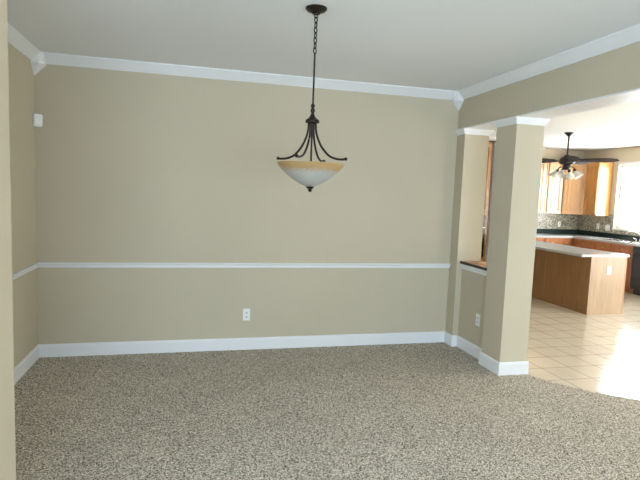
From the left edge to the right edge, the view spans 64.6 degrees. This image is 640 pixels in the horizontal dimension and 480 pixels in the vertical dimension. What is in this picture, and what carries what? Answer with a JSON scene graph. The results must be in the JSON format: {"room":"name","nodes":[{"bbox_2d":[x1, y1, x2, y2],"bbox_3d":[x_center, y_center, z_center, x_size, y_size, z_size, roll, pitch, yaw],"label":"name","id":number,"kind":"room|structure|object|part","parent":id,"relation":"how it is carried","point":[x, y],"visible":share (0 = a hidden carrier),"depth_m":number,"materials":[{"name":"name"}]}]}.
{"room":"dining room","nodes":[
{"label":"dining room","id":0,"kind":"room"},
{"bbox_2d":[0,0,15,479],"bbox_3d":[-2.926,-0.010,1.548,3.469,2.745,0.250,1,5,-14],"label":"wall","id":1,"kind":"structure","parent":0,"point":[7,399],"depth_m":2.02,"materials":[{"name":"beige paint"}]},
{"bbox_2d":[8,43,37,367],"bbox_3d":[-2.300,-0.143,3.238,0.120,2.745,2.742,1,5,-14],"label":"wall","id":2,"kind":"structure","parent":0,"point":[20,72],"depth_m":4.22,"materials":[{"name":"beige paint"}]},
{"bbox_2d":[7,23,39,59],"bbox_3d":[-2.144,-1.460,3.090,0.074,0.085,2.642,1,5,-14],"label":"trim","id":3,"kind":"structure","parent":2,"relation":"attached to","point":[15,39],"depth_m":4.00,"materials":[{"name":"white paint"}]},
{"bbox_2d":[12,263,38,279],"bbox_3d":[-2.246,0.365,3.291,0.024,0.048,2.718,1,5,-14],"label":"trim","id":4,"kind":"structure","parent":2,"relation":"attached to","point":[21,272],"depth_m":4.24,"materials":[{"name":"white paint"}]},
{"bbox_2d":[14,345,38,384],"bbox_3d":[-2.281,1.164,3.368,0.016,0.121,2.726,1,5,-14],"label":"baseboard","id":5,"kind":"structure","parent":2,"relation":"attached to","point":[32,357],"depth_m":4.33,"materials":[{"name":"white paint"}]},
{"bbox_2d":[34,64,458,343],"bbox_3d":[-0.493,-0.254,5.160,4.551,2.745,0.130,1,5,-14],"label":"wall","id":6,"kind":"structure","parent":0,"point":[131,167],"depth_m":4.99,"materials":[{"name":"beige paint"}]},
{"bbox_2d":[30,51,45,74],"bbox_3d":[-2.460,-1.544,4.422,0.100,0.190,0.100,1,5,-14],"label":"trim","id":7,"kind":"structure","parent":6,"relation":"attached to","point":[38,62],"depth_m":4.40,"materials":[{"name":"white paint"}]},
{"bbox_2d":[33,113,42,126],"bbox_3d":[-2.511,-1.062,4.487,0.060,0.113,0.078,5,6,31],"label":"sensor","id":8,"kind":"object","parent":6,"relation":"attached to","point":[37,118],"visible":1,"depth_m":4.47,"materials":[{"name":"white plastic"}]},
{"bbox_2d":[38,331,444,356],"bbox_3d":[-0.604,1.058,5.191,4.147,0.121,0.016,1,5,-14],"label":"baseboard","id":9,"kind":"structure","parent":6,"relation":"attached to","point":[220,344],"depth_m":5.11,"materials":[{"name":"white paint"}]},
{"bbox_2d":[36,262,449,267],"bbox_3d":[-0.573,0.258,5.112,4.147,0.048,0.024,1,5,-14],"label":"trim","id":10,"kind":"structure","parent":6,"relation":"attached to","point":[41,264],"depth_m":5.04,"materials":[{"name":"white paint"}]},
{"bbox_2d":[243,309,249,320],"bbox_3d":[-0.745,0.757,5.127,0.072,0.120,0.011,1,5,-14],"label":"wall outlet","id":11,"kind":"object","parent":6,"relation":"attached to","point":[246,312],"visible":1,"depth_m":5.12,"materials":[{"name":"white plastic"}]},
{"bbox_2d":[44,52,454,99],"bbox_3d":[-0.498,-1.569,4.918,3.947,0.085,0.074,1,5,-14],"label":"trim","id":12,"kind":"structure","parent":6,"relation":"attached to","point":[50,58],"depth_m":4.84,"materials":[{"name":"white paint"}]},
{"bbox_2d":[451,91,463,110],"bbox_3d":[1.467,-1.486,5.399,0.100,0.190,0.100,1,5,-14],"label":"trim","id":13,"kind":"structure","parent":6,"relation":"attached to","point":[457,100],"depth_m":5.37,"materials":[{"name":"white paint"}]},
{"bbox_2d":[458,23,639,98],"bbox_3d":[2.570,-1.088,0.996,0.074,0.085,9.012,1,5,-14],"label":"trim","id":14,"kind":"structure","parent":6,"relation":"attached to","point":[630,35],"depth_m":3.88,"materials":[{"name":"white paint"}]},
{"bbox_2d":[460,88,639,129],"bbox_3d":[2.718,-0.746,1.119,0.284,0.012,9.112,1,5,-14],"label":"trim","id":15,"kind":"structure","parent":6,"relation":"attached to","point":[632,95],"depth_m":3.88,"materials":[{"name":"white paint"}]},
{"bbox_2d":[7,0,639,150],"bbox_3d":[1.447,-1.416,3.070,12.650,0.100,13.920,1,5,-14],"label":"ceiling","id":16,"kind":"structure","parent":0,"point":[454,45],"depth_m":3.68,"materials":[{"name":"white paint"}]},
{"bbox_2d":[277,4,346,191],"bbox_3d":[-0.043,-0.864,3.162,0.428,1.126,0.428,1,5,-14],"label":"pendant light","id":17,"kind":"object","parent":16,"relation":"hanging from","point":[310,174],"visible":1,"depth_m":3.11,"materials":[{"name":"brown metal"}]},
{"bbox_3d":[-0.167,-0.628,3.228,0.212,0.233,0.014,4,6,21],"label":"arm","id":18,"kind":"part","parent":17,"relation":"part of","materials":[{"name":"brown metal"}]},
{"bbox_3d":[-0.096,-0.611,3.070,0.014,0.233,0.212,4,6,21],"label":"arm","id":19,"kind":"part","parent":17,"relation":"part of","materials":[{"name":"brown metal"}]},
{"bbox_3d":[-0.060,-0.411,3.204,0.428,0.148,0.428,1,5,-14],"label":"lamp shade","id":20,"kind":"part","parent":17,"relation":"part of","materials":[{"name":"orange glass"}]},
{"bbox_3d":[-0.055,-0.559,3.190,0.013,0.350,0.013,1,5,-14],"label":"rod","id":21,"kind":"part","parent":17,"relation":"part of","materials":[{"name":"brown metal"}]},
{"bbox_3d":[-0.038,-0.989,3.150,0.011,0.343,0.011,5,6,25],"label":"stem","id":22,"kind":"part","parent":17,"relation":"part of","materials":[{"name":"brown metal"}]},
{"bbox_3d":[-0.009,-0.629,3.299,0.014,0.233,0.212,4,6,21],"label":"arm","id":23,"kind":"part","parent":17,"relation":"part of","materials":[{"name":"brown metal"}]},
{"bbox_3d":[0.063,-0.611,3.141,0.212,0.233,0.014,4,6,21],"label":"arm","id":24,"kind":"part","parent":17,"relation":"part of","materials":[{"name":"brown metal"}]},
{"bbox_2d":[542,132,618,179],"bbox_3d":[4.004,-1.376,8.302,1.399,0.755,1.381,1,5,-14],"label":"ceiling fan","id":25,"kind":"object","parent":16,"relation":"hanging from","point":[566,161],"visible":1,"depth_m":8.20,"materials":[{"name":"brown metal"}]},
{"bbox_3d":[3.573,-1.315,8.251,0.550,0.057,0.165,2,5,-3],"label":"blade","id":26,"kind":"part","parent":25,"relation":"part of","materials":[{"name":"brown wood"}]},
{"bbox_3d":[3.884,-1.087,8.438,0.149,0.144,0.140,1,5,-14],"label":"lamp shade","id":27,"kind":"part","parent":25,"relation":"part of","materials":[{"name":"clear glass"}]},
{"bbox_3d":[3.882,-1.060,8.149,0.140,0.144,0.149,1,5,-14],"label":"lamp shade","id":28,"kind":"part","parent":25,"relation":"part of","materials":[{"name":"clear glass"}]},
{"bbox_3d":[4.174,-1.076,8.438,0.140,0.144,0.149,1,5,-14],"label":"lamp shade","id":29,"kind":"part","parent":25,"relation":"part of","materials":[{"name":"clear glass"}]},
{"bbox_3d":[3.912,-1.263,7.825,0.165,0.057,0.550,4,6,15],"label":"blade","id":30,"kind":"part","parent":25,"relation":"part of","materials":[{"name":"brown wood"}]},
{"bbox_3d":[4.172,-1.049,8.149,0.149,0.144,0.140,1,5,-14],"label":"lamp shade","id":31,"kind":"part","parent":25,"relation":"part of","materials":[{"name":"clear glass"}]},
{"bbox_3d":[4.401,-1.313,8.560,0.550,0.057,0.165,-2,7,-38],"label":"blade","id":32,"kind":"part","parent":25,"relation":"part of","materials":[{"name":"brown wood"}]},
{"bbox_3d":[4.424,-1.262,8.016,0.550,0.057,0.165,6,6,33],"label":"blade","id":33,"kind":"part","parent":25,"relation":"part of","materials":[{"name":"brown wood"}]},
{"bbox_2d":[14,292,639,479],"bbox_3d":[1.341,1.414,3.333,12.650,0.100,13.920,1,5,-14],"label":"floor","id":34,"kind":"structure","parent":0,"point":[410,411],"depth_m":3.75,"materials":[{"name":"carpet"}]},
{"bbox_2d":[481,142,495,262],"bbox_3d":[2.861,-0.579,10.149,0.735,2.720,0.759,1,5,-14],"label":"tall cabinet","id":35,"kind":"object","parent":34,"relation":"on","point":[490,146],"visible":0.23,"depth_m":9.85,"materials":[{"name":"brown wood"}]},
{"bbox_2d":[481,216,485,257],"bbox_3d":[2.865,-0.082,10.107,0.610,0.840,0.626,1,5,-14],"label":"wall oven","id":36,"kind":"object","parent":35,"relation":"in","point":[484,219],"visible":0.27,"depth_m":9.91,"materials":[{"name":"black metal"}]},
{"bbox_3d":[2.922,0.022,9.870,0.610,0.640,0.029,1,5,-14],"label":"door","id":37,"kind":"part","parent":36,"relation":"part of","materials":[{"name":"black ceramic"}]},
{"bbox_3d":[2.967,-1.202,9.760,0.675,1.320,0.020,1,5,-14],"label":"door","id":38,"kind":"part","parent":35,"relation":"part of","materials":[{"name":"brown wood"}]},
{"bbox_2d":[536,237,544,241],"bbox_3d":[4.201,0.353,10.643,0.700,0.875,0.649,1,5,-14],"label":"base cabinet","id":39,"kind":"object","parent":34,"relation":"on","point":[537,238],"visible":0.02,"depth_m":10.38,"materials":[{"name":"brown wood"}]},
{"bbox_2d":[544,238,572,245],"bbox_3d":[5.172,0.367,10.885,1.295,0.875,0.649,1,5,-14],"label":"base cabinet","id":40,"kind":"object","parent":34,"relation":"on","point":[564,241],"visible":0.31,"depth_m":10.51,"materials":[{"name":"brown wood"}]},
{"bbox_3d":[4.789,0.048,10.463,0.320,0.160,0.020,1,5,-14],"label":"drawer","id":41,"kind":"part","parent":40,"relation":"part of","materials":[{"name":"brown wood"}]},
{"bbox_3d":[5.110,0.052,10.543,0.320,0.160,0.020,1,5,-14],"label":"drawer","id":42,"kind":"part","parent":40,"relation":"part of","materials":[{"name":"brown wood"}]},
{"bbox_2d":[536,229,639,246],"bbox_3d":[5.175,-0.012,9.439,1.998,0.142,3.368,1,5,-14],"label":"countertop","id":43,"kind":"structure","parent":40,"relation":"on","point":[542,233],"depth_m":10.50,"materials":[{"name":"stone"}]},
{"bbox_2d":[603,239,639,242],"bbox_3d":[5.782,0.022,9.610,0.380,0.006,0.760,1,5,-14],"label":"sink","id":44,"kind":"object","parent":43,"relation":"in","point":[603,239],"visible":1,"depth_m":9.65,"materials":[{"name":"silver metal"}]},
{"bbox_2d":[626,231,639,241],"bbox_3d":[6.034,-0.063,9.606,0.131,0.196,0.398,-2,7,-36],"label":"faucet","id":45,"kind":"object","parent":43,"relation":"on","point":[629,231],"visible":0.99,"depth_m":9.64,"materials":[{"name":"silver metal"}]},
{"bbox_2d":[532,241,629,314],"bbox_3d":[3.858,0.549,8.334,0.852,0.886,2.110,1,5,-14],"label":"kitchen island","id":46,"kind":"object","parent":34,"relation":"on","point":[577,279],"visible":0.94,"depth_m":7.50,"materials":[{"name":"brown wood"}]},
{"bbox_3d":[3.530,0.516,8.747,0.012,0.850,1.088,1,5,-14],"label":"panel","id":47,"kind":"part","parent":46,"relation":"part of","materials":[{"name":"brown wood"}]},
{"bbox_3d":[3.773,0.617,7.763,0.012,0.850,0.941,1,5,-14],"label":"panel","id":48,"kind":"part","parent":46,"relation":"part of","materials":[{"name":"brown wood"}]},
{"bbox_2d":[535,241,629,256],"bbox_3d":[3.864,0.126,8.292,0.831,0.035,2.110,1,5,-14],"label":"island countertop","id":49,"kind":"structure","parent":46,"relation":"on","point":[559,248],"depth_m":7.72,"materials":[{"name":"white stone"}]},
{"bbox_3d":[4.172,0.668,7.374,0.601,0.850,0.012,1,5,-14],"label":"panel","id":50,"kind":"part","parent":46,"relation":"part of","materials":[{"name":"brown wood"}]},
{"bbox_2d":[607,266,611,273],"bbox_3d":[4.198,0.441,7.345,0.072,0.120,0.011,1,5,-14],"label":"wall outlet","id":51,"kind":"object","parent":46,"relation":"attached to","point":[608,267],"visible":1,"depth_m":7.34,"materials":[{"name":"white plastic"}]},
{"bbox_3d":[4.468,0.671,7.465,0.016,0.850,0.054,1,5,-14],"label":"corner post","id":52,"kind":"part","parent":46,"relation":"part of","materials":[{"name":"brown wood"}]},
{"bbox_2d":[573,238,595,249],"bbox_3d":[5.625,0.429,10.396,0.649,0.875,0.620,1,5,-14],"label":"base cabinet","id":53,"kind":"object","parent":34,"relation":"on","point":[582,243],"visible":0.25,"depth_m":10.27,"materials":[{"name":"brown wood"}]},
{"bbox_2d":[595,241,633,293],"bbox_3d":[5.808,0.505,9.659,0.649,0.875,0.900,1,5,-14],"label":"base cabinet","id":54,"kind":"object","parent":34,"relation":"on","point":[603,246],"visible":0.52,"depth_m":9.32,"materials":[{"name":"brown wood"}]},
{"bbox_3d":[5.491,0.138,9.774,0.020,0.160,0.435,1,5,-14],"label":"drawer","id":55,"kind":"part","parent":54,"relation":"part of","materials":[{"name":"brown wood"}]},
{"bbox_3d":[5.598,0.182,9.344,0.020,0.160,0.435,1,5,-14],"label":"drawer","id":56,"kind":"part","parent":54,"relation":"part of","materials":[{"name":"brown wood"}]},
{"bbox_3d":[5.583,0.560,9.379,0.020,0.560,0.435,1,5,-14],"label":"door","id":57,"kind":"part","parent":54,"relation":"part of","materials":[{"name":"brown wood"}]},
{"bbox_2d":[630,246,639,295],"bbox_3d":[5.983,0.579,8.930,0.658,0.875,0.600,1,5,-14],"label":"dishwasher","id":58,"kind":"object","parent":34,"relation":"on","point":[635,271],"visible":1,"depth_m":9.06,"materials":[{"name":"black metal"}]},
{"bbox_3d":[5.877,0.964,8.944,0.250,0.099,0.580,1,5,-14],"label":"kick plate","id":59,"kind":"part","parent":58,"relation":"part of","materials":[{"name":"black metal"}]},
{"bbox_3d":[5.721,0.203,8.827,0.029,0.122,0.592,1,5,-14],"label":"control panel","id":60,"kind":"part","parent":58,"relation":"part of","materials":[{"name":"black ceramic"}]},
{"bbox_2d":[445,134,488,334],"bbox_3d":[1.605,-0.013,5.550,0.284,2.350,0.166,1,5,-14],"label":"column","id":61,"kind":"structure","parent":0,"point":[471,150],"depth_m":5.45,"materials":[{"name":"beige paint"}]},
{"bbox_2d":[444,332,456,346],"bbox_3d":[1.446,1.096,5.607,0.065,0.121,0.166,1,5,-14],"label":"baseboard","id":62,"kind":"structure","parent":61,"relation":"attached to","point":[451,340],"depth_m":5.54,"materials":[{"name":"white paint"}]},
{"bbox_2d":[455,128,493,135],"bbox_3d":[1.653,-1.150,5.427,0.352,0.059,0.199,1,5,-14],"label":"trim","id":63,"kind":"structure","parent":61,"relation":"attached to","point":[461,131],"depth_m":5.35,"materials":[{"name":"white paint"}]},
{"bbox_2d":[457,269,486,359],"bbox_3d":[1.677,0.746,5.259,0.205,0.900,0.580,1,5,-14],"label":"wall","id":64,"kind":"structure","parent":0,"point":[473,285],"depth_m":5.28,"materials":[{"name":"beige paint"}]},
{"bbox_2d":[461,264,486,275],"bbox_3d":[1.613,0.309,5.198,0.052,0.055,0.578,1,5,-14],"label":"trim","id":65,"kind":"structure","parent":64,"relation":"attached to","point":[469,268],"depth_m":5.21,"materials":[{"name":"white paint"}]},
{"bbox_2d":[460,261,487,270],"bbox_3d":[1.705,0.269,5.217,0.243,0.028,0.578,1,5,-14],"label":"trim","id":66,"kind":"structure","parent":64,"relation":"on","point":[479,263],"depth_m":5.31,"materials":[{"name":"brown wood"}]},
{"bbox_2d":[475,313,479,326],"bbox_3d":[1.607,0.815,5.154,0.011,0.120,0.072,1,5,-14],"label":"wall outlet","id":67,"kind":"object","parent":64,"relation":"attached to","point":[477,323],"visible":1,"depth_m":5.15,"materials":[{"name":"white plastic"}]},
{"bbox_2d":[481,124,544,361],"bbox_3d":[1.801,0.068,4.760,0.284,2.350,0.309,1,5,-14],"label":"column","id":68,"kind":"structure","parent":0,"point":[519,147],"depth_m":4.64,"materials":[{"name":"beige paint"}]},
{"bbox_2d":[478,351,528,375],"bbox_3d":[1.759,1.177,4.863,0.316,0.121,0.341,1,5,-14],"label":"baseboard","id":69,"kind":"structure","parent":68,"relation":"attached to","point":[518,367],"depth_m":4.72,"materials":[{"name":"white paint"}]},
{"bbox_2d":[492,116,550,127],"bbox_3d":[1.844,-1.071,4.654,0.352,0.059,0.377,1,5,-14],"label":"trim","id":70,"kind":"structure","parent":68,"relation":"attached to","point":[517,119],"depth_m":4.50,"materials":[{"name":"white paint"}]},
{"bbox_2d":[458,41,639,128],"bbox_3d":[2.725,-0.943,1.101,0.284,0.383,9.112,1,5,-14],"label":"beam","id":71,"kind":"structure","parent":0,"point":[617,70],"depth_m":3.95,"materials":[{"name":"beige paint"}]},
{"bbox_2d":[537,149,583,229],"bbox_3d":[3.066,-0.632,10.667,5.520,2.745,0.150,1,5,-14],"label":"wall","id":72,"kind":"structure","parent":0,"point":[545,220],"depth_m":11.10,"materials":[{"name":"paint"}]},
{"bbox_2d":[538,163,546,212],"bbox_3d":[4.319,-1.132,10.660,0.795,1.105,0.379,1,5,-14],"label":"upper cabinet","id":73,"kind":"object","parent":72,"relation":"attached to","point":[544,165],"visible":0.24,"depth_m":10.59,"materials":[{"name":"brown wood"}]},
{"bbox_2d":[544,162,562,213],"bbox_3d":[4.913,-1.123,10.808,0.405,1.105,0.379,1,5,-14],"label":"upper cabinet","id":74,"kind":"object","parent":72,"relation":"attached to","point":[553,191],"visible":0.66,"depth_m":10.66,"materials":[{"name":"brown wood"}]},
{"bbox_2d":[561,164,586,214],"bbox_3d":[5.490,-1.107,10.871,0.726,1.105,0.536,1,5,-14],"label":"upper cabinet","id":75,"kind":"object","parent":72,"relation":"attached to","point":[573,190],"visible":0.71,"depth_m":10.68,"materials":[{"name":"brown wood"}]},
{"bbox_2d":[577,146,639,235],"bbox_3d":[6.840,-0.165,7.171,0.150,2.745,8.820,1,5,-14],"label":"wall","id":76,"kind":"structure","parent":0,"point":[627,154],"depth_m":10.36,"materials":[{"name":"beige paint"}]},
{"bbox_2d":[583,162,613,215],"bbox_3d":[5.758,-1.063,10.508,0.379,1.105,0.355,1,5,-14],"label":"upper cabinet","id":77,"kind":"object","parent":76,"relation":"attached to","point":[599,175],"visible":0.92,"depth_m":10.37,"materials":[{"name":"brown wood"}]},
{"bbox_3d":[5.614,-1.065,10.472,0.020,1.065,0.331,1,5,-14],"label":"door","id":78,"kind":"part","parent":77,"relation":"part of","materials":[{"name":"brown wood"}]},
{"bbox_2d":[605,225,609,230],"bbox_3d":[5.937,-0.251,10.458,0.018,0.120,0.116,1,5,-14],"label":"light switch","id":79,"kind":"object","parent":76,"relation":"attached to","point":[607,227],"visible":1,"depth_m":10.45,"materials":[{"name":"white plastic"}]},
{"bbox_2d":[612,161,639,231],"bbox_3d":[6.226,-0.787,9.344,0.030,1.375,1.935,1,5,-14],"label":"trim","id":80,"kind":"structure","parent":76,"relation":"attached to","point":[633,162],"depth_m":10.21,"materials":[{"name":"white paint"}]},
{"bbox_2d":[617,164,639,229],"bbox_3d":[6.325,-0.786,9.379,0.060,1.275,1.855,1,5,-14],"label":"window","id":81,"kind":"structure","parent":76,"relation":"in","point":[623,174],"depth_m":10.22,"materials":[{"name":"plastic"}]}
]}

